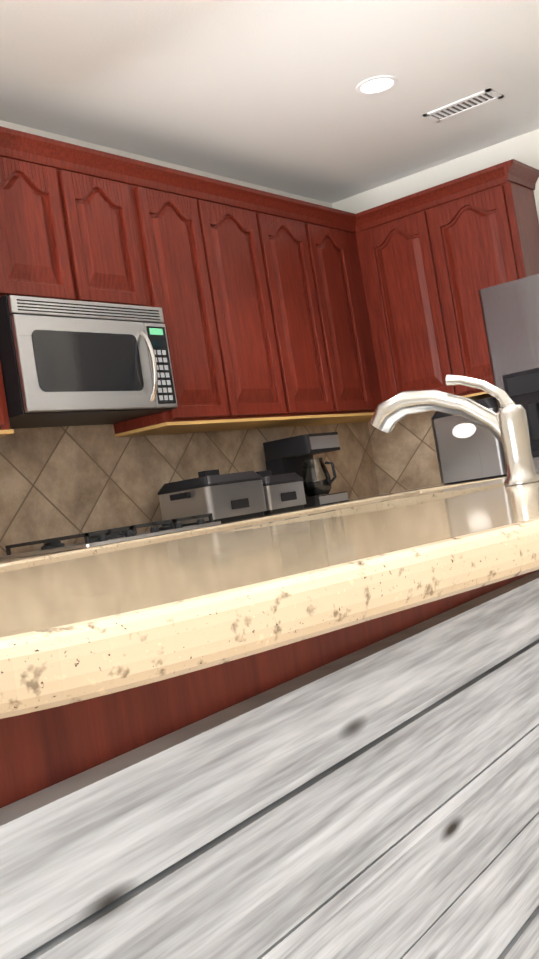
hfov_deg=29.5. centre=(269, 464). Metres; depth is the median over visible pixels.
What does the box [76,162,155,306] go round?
upper cabinet
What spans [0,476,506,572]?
countertop
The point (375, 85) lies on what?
recessed light
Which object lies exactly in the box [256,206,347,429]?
upper cabinet
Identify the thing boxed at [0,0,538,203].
ceiling
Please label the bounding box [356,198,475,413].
upper cabinet
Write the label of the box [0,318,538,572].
backsplash
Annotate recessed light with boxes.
[356,75,397,94]
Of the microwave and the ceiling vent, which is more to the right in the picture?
the ceiling vent
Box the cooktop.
[0,513,220,559]
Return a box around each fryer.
[157,469,266,526]
[256,470,305,514]
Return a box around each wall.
[0,120,378,499]
[332,129,538,493]
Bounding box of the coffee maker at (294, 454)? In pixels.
[263,432,348,507]
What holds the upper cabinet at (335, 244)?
attached to the wall at (2, 123)
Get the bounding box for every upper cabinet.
[0,142,95,301]
[0,362,19,437]
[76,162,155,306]
[108,174,243,437]
[196,190,299,433]
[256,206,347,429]
[308,218,375,425]
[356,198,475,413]
[436,174,538,397]
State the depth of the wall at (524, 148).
5.86 m
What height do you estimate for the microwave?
0.437 m
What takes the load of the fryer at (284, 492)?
on the countertop at (11, 564)
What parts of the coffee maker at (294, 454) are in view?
trim, carafe handle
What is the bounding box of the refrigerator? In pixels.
[478,274,538,471]
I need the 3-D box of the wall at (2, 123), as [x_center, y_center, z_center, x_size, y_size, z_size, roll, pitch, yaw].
[-2.634,0.081,2.078,0.120,2.720,10.910,-10,-3,37]
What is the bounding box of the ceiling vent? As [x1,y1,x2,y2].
[423,88,503,122]
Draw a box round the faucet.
[370,375,538,485]
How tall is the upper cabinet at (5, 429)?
1.065 m
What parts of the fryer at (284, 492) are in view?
panel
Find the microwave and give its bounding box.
[0,295,177,428]
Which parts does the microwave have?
handle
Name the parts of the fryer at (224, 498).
panel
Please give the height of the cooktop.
0.050 m
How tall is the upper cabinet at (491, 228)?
1.065 m
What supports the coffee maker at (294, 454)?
on the countertop at (11, 564)
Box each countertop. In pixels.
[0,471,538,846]
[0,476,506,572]
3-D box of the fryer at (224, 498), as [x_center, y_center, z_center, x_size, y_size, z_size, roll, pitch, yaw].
[-0.257,0.146,4.617,0.308,0.240,0.450,-10,-3,37]
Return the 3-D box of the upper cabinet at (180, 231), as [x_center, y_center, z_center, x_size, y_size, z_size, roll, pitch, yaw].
[-0.498,-0.700,4.692,0.332,1.065,0.502,-10,-3,37]
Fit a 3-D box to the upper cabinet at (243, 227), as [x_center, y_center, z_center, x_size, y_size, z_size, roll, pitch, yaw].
[-0.248,-0.728,5.028,0.332,1.065,0.584,-10,-3,37]
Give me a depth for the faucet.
1.71 m
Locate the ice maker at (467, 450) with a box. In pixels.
[431,397,505,484]
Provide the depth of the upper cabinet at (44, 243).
3.97 m

